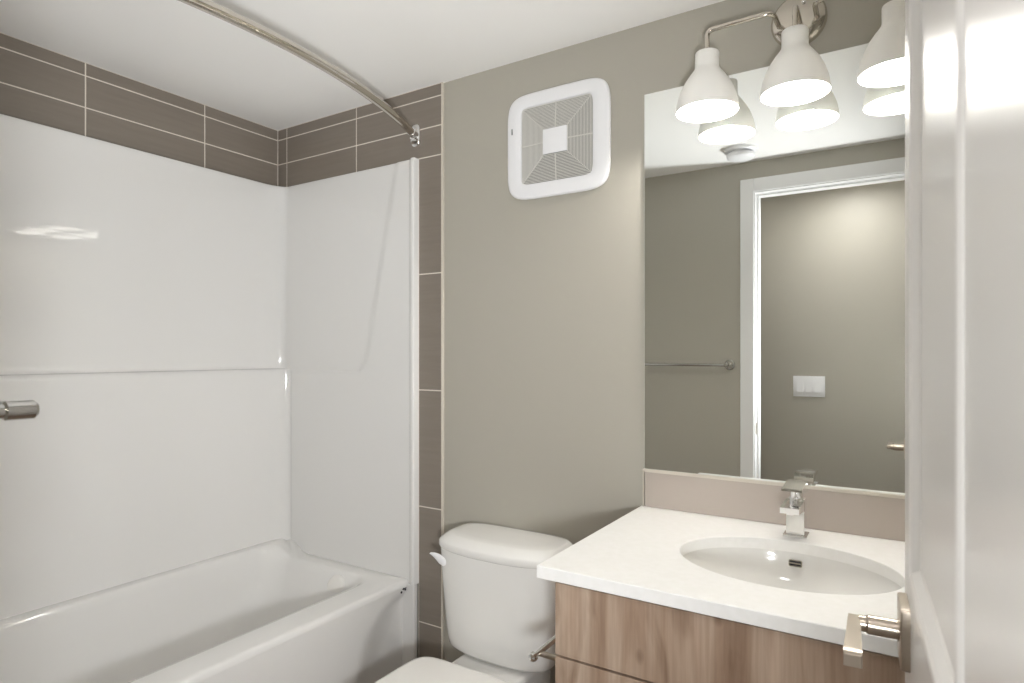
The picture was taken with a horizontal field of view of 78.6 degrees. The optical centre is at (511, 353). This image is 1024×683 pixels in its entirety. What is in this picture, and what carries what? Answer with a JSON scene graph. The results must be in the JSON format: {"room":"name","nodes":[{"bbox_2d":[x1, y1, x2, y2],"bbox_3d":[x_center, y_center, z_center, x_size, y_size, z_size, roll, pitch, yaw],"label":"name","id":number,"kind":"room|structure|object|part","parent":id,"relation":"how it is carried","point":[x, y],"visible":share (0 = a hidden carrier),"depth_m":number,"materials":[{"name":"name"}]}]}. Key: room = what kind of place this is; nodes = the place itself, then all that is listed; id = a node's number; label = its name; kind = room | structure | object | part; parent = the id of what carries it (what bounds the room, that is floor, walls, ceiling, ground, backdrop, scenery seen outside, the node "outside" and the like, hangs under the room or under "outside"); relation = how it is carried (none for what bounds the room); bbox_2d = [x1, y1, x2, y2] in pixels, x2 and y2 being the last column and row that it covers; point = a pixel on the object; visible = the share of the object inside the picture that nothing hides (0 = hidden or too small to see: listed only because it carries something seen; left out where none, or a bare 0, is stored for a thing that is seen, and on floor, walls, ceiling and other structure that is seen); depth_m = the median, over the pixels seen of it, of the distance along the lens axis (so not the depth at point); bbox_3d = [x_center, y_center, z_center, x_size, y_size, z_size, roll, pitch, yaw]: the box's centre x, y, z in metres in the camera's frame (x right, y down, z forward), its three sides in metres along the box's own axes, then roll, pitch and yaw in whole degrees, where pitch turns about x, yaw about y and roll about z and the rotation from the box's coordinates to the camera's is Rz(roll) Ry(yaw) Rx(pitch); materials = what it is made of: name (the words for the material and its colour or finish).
{"room":"bathroom","nodes":[
{"label":"bathroom","id":0,"kind":"room"},
{"bbox_2d":[0,0,724,129],"bbox_3d":[0.050,-1.001,0.738,4.105,0.080,2.400,0,0,32],"label":"ceiling","id":1,"kind":"structure","parent":0,"point":[392,48],"depth_m":1.90,"materials":[{"name":"white paint"}]},
{"bbox_2d":[417,0,890,682],"bbox_3d":[0.077,0.172,2.081,2.715,2.266,0.100,0,0,32],"label":"wall","id":2,"kind":"structure","parent":0,"point":[544,297],"depth_m":1.98,"materials":[{"name":"beige paint"}]},
{"bbox_2d":[0,114,418,619],"bbox_3d":[-1.077,0.064,1.832,0.773,1.542,1.551,0,0,32],"label":"tub surround","id":3,"kind":"object","parent":2,"relation":"attached to","point":[214,363],"visible":0.95,"depth_m":2.29,"materials":[{"name":"white plastic"}]},
{"bbox_2d":[178,0,420,146],"bbox_3d":[-0.692,-0.793,1.589,0.203,0.080,1.537,0,0,32],"label":"shower rod","id":4,"kind":"object","parent":2,"relation":"attached to","point":[414,132],"visible":1,"depth_m":1.65,"materials":[{"name":"silver metal"}]},
{"bbox_2d":[278,83,440,658],"bbox_3d":[-0.627,0.172,2.462,0.898,2.266,0.008,0,0,32],"label":"wall tiles","id":5,"kind":"structure","parent":2,"relation":"attached to","point":[364,137],"depth_m":2.27,"materials":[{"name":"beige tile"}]},
{"bbox_2d":[441,82,443,659],"bbox_3d":[-0.245,0.172,2.220,0.006,2.266,0.010,0,0,32],"label":"trim","id":6,"kind":"structure","parent":2,"relation":"attached to","point":[442,83],"depth_m":2.22,"materials":[{"name":"beige"}]},
{"bbox_2d":[508,78,610,199],"bbox_3d":[0.140,-0.668,1.966,0.364,0.342,0.027,0,0,32],"label":"exhaust fan","id":7,"kind":"object","parent":2,"relation":"attached to","point":[559,137],"visible":1,"depth_m":1.95,"materials":[{"name":"white plastic"}]},
{"bbox_3d":[0.135,-0.668,1.958,0.085,0.079,0.008,0,0,32],"label":"plate","id":8,"kind":"part","parent":7,"relation":"part of","materials":[{"name":"white plastic"}]},
{"bbox_2d":[521,93,592,183],"bbox_3d":[0.137,-0.668,1.961,0.255,0.248,0.010,0,0,32],"label":"grille","id":9,"kind":"object","parent":7,"relation":"attached to","point":[557,130],"depth_m":1.96,"materials":[{"name":"white plastic"}]},
{"bbox_2d":[643,468,904,541],"bbox_3d":[0.745,0.389,1.593,0.860,0.108,0.010,0,0,32],"label":"backsplash","id":10,"kind":"structure","parent":2,"relation":"attached to","point":[854,512],"depth_m":1.64,"materials":[{"name":"beige tile"}]},
{"bbox_2d":[644,43,904,494],"bbox_3d":[0.747,-0.209,1.594,0.854,1.088,0.006,0,0,32],"label":"wall mirror","id":11,"kind":"object","parent":2,"relation":"attached to","point":[774,236],"visible":0.5,"depth_m":1.63,"materials":[{"name":"white mirror"}]},
{"bbox_2d":[676,0,904,122],"bbox_3d":[0.691,-0.771,1.522,0.576,0.290,0.188,0,0,32],"label":"vanity light","id":12,"kind":"object","parent":2,"relation":"attached to","point":[798,75],"visible":0.93,"depth_m":1.54,"materials":[{"name":"white glass"}]},
{"bbox_3d":[0.505,-0.703,1.621,0.157,0.154,0.157,0,0,32],"label":"lamp shade","id":13,"kind":"part","parent":12,"relation":"part of","materials":[{"name":"white glass"}]},
{"bbox_3d":[0.594,-0.811,1.587,0.205,0.072,0.080,0,0,4],"label":"arm","id":14,"kind":"part","parent":12,"relation":"part of","materials":[{"name":"silver metal"}]},
{"bbox_3d":[0.682,-0.703,1.509,0.157,0.154,0.157,0,0,32],"label":"lamp shade","id":15,"kind":"part","parent":12,"relation":"part of","materials":[{"name":"white glass"}]},
{"bbox_3d":[0.705,-0.813,1.546,0.024,0.075,0.110,0,0,32],"label":"arm","id":16,"kind":"part","parent":12,"relation":"part of","materials":[{"name":"silver metal"}]},
{"bbox_3d":[0.786,-0.811,1.465,0.081,0.072,0.215,0,0,-31],"label":"arm","id":17,"kind":"part","parent":12,"relation":"part of","materials":[{"name":"silver metal"}]},
{"bbox_3d":[0.860,-0.703,1.397,0.157,0.154,0.157,0,0,32],"label":"lamp shade","id":18,"kind":"part","parent":12,"relation":"part of","materials":[{"name":"white glass"}]},
{"bbox_3d":[0.050,1.335,0.738,4.105,0.060,2.400,0,0,32],"label":"floor","id":19,"kind":"structure","parent":0,"visible":0},
{"bbox_2d":[0,539,416,682],"bbox_3d":[-1.068,1.040,1.827,0.750,0.529,1.536,0,0,32],"label":"bathtub","id":20,"kind":"object","parent":19,"relation":"on","point":[273,611],"visible":0.97,"depth_m":2.09,"materials":[{"name":"white plastic"}]},
{"bbox_2d":[375,523,572,682],"bbox_3d":[-0.178,0.936,1.705,0.444,0.737,0.793,0,0,32],"label":"toilet","id":21,"kind":"object","parent":19,"relation":"on","point":[498,610],"visible":0.79,"depth_m":1.84,"materials":[{"name":"white ceramic"}]},
{"bbox_3d":[-0.223,0.648,1.982,0.066,0.040,0.042,0,0,32],"label":"flush lever","id":22,"kind":"part","parent":21,"relation":"part of","materials":[{"name":"white plastic"}]},
{"bbox_3d":[-0.252,0.911,1.588,0.361,0.019,0.500,0,0,32],"label":"seat lid","id":23,"kind":"part","parent":21,"relation":"part of","materials":[{"name":"white plastic"}]},
{"bbox_3d":[-0.025,0.773,1.946,0.426,0.320,0.214,0,0,32],"label":"tank","id":24,"kind":"part","parent":21,"relation":"part of","materials":[{"name":"white ceramic"}]},
{"bbox_3d":[-0.026,0.592,1.944,0.444,0.047,0.226,0,0,32],"label":"tank lid","id":25,"kind":"part","parent":21,"relation":"part of","materials":[{"name":"white ceramic"}]},
{"bbox_2d":[555,582,904,682],"bbox_3d":[0.600,0.888,1.338,0.831,0.834,0.593,0,0,32],"label":"vanity cabinet","id":26,"kind":"object","parent":19,"relation":"on","point":[601,637],"visible":0.58,"depth_m":1.17,"materials":[{"name":"brown wood"}]},
{"bbox_2d":[528,635,555,661],"bbox_3d":[0.127,0.679,1.452,0.089,0.040,0.210,0,0,32],"label":"toilet roll holder","id":27,"kind":"object","parent":26,"relation":"attached to","point":[533,656],"visible":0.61,"depth_m":1.40,"materials":[{"name":"silver metal"}]},
{"bbox_3d":[0.096,0.679,1.397,0.082,0.040,0.040,0,0,32],"label":"post","id":28,"kind":"part","parent":27,"relation":"part of","materials":[{"name":"silver metal"}]},
{"bbox_3d":[0.446,0.775,1.097,0.829,0.284,0.020,0,0,32],"label":"drawer","id":29,"kind":"part","parent":26,"relation":"part of","materials":[{"name":"brown wood"}]},
{"bbox_2d":[537,506,904,656],"bbox_3d":[0.581,0.457,1.340,0.866,0.026,0.611,0,0,32],"label":"countertop","id":30,"kind":"structure","parent":26,"relation":"on","point":[639,554],"depth_m":1.29,"materials":[{"name":"white stone"}]},
{"bbox_2d":[683,547,901,594],"bbox_3d":[0.581,0.540,1.335,0.478,0.140,0.372,0,0,32],"label":"undermount sink","id":31,"kind":"object","parent":30,"relation":"in","point":[767,567],"visible":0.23,"depth_m":1.47,"materials":[{"name":"white ceramic"}]},
{"bbox_2d":[780,479,809,538],"bbox_3d":[0.674,0.379,1.498,0.054,0.130,0.132,0,0,32],"label":"faucet","id":32,"kind":"object","parent":30,"relation":"on","point":[794,506],"visible":1,"depth_m":1.51,"materials":[{"name":"silver metal"}]},
{"bbox_3d":[0.663,0.367,1.480,0.041,0.026,0.090,0,0,32],"label":"spout","id":33,"kind":"part","parent":32,"relation":"part of","materials":[{"name":"silver metal"}]},
{"bbox_3d":[0.683,0.327,1.512,0.045,0.026,0.099,0,0,32],"label":"lever handle","id":34,"kind":"part","parent":32,"relation":"part of","materials":[{"name":"silver metal"}]},
{"bbox_3d":[0.694,0.441,1.530,0.054,0.005,0.056,0,0,32],"label":"plate","id":35,"kind":"part","parent":32,"relation":"part of","materials":[{"name":"silver metal"}]},
{"bbox_3d":[-0.768,0.172,0.652,2.615,2.266,0.110,0,0,32],"label":"wall","id":36,"kind":"structure","parent":0,"visible":0},
{"bbox_2d":[0,400,39,420],"bbox_3d":[-0.774,0.058,0.775,0.652,0.052,0.091,0,0,32],"label":"towel bar","id":37,"kind":"object","parent":36,"relation":"attached to","point":[24,409],"visible":1,"depth_m":0.63,"materials":[{"name":"silver metal"}]},
{"bbox_3d":[-1.500,0.172,2.034,0.100,2.266,1.665,0,0,32],"label":"wall","id":38,"kind":"structure","parent":0,"visible":0},
{"bbox_2d":[0,32,277,185],"bbox_3d":[-1.423,-0.828,2.051,0.008,0.266,1.536,0,0,32],"label":"wall tiles","id":39,"kind":"structure","parent":38,"relation":"attached to","point":[39,85],"depth_m":2.17,"materials":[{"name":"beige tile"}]},
{"bbox_3d":[-0.162,0.216,0.269,0.868,2.178,0.132,0,0,32],"label":"trim","id":40,"kind":"structure","parent":0,"visible":0},
{"bbox_2d":[843,0,1023,682],"bbox_3d":[0.347,0.247,0.481,0.170,2.091,0.727,0,0,29],"label":"door","id":41,"kind":"structure","parent":40,"relation":"attached to","point":[960,619],"depth_m":0.37,"materials":[{"name":"white"}]},
{"bbox_3d":[0.427,0.332,0.733,0.068,0.072,0.136,0,0,29],"label":"handle","id":42,"kind":"part","parent":41,"relation":"part of","materials":[{"name":"silver metal"}]}
]}

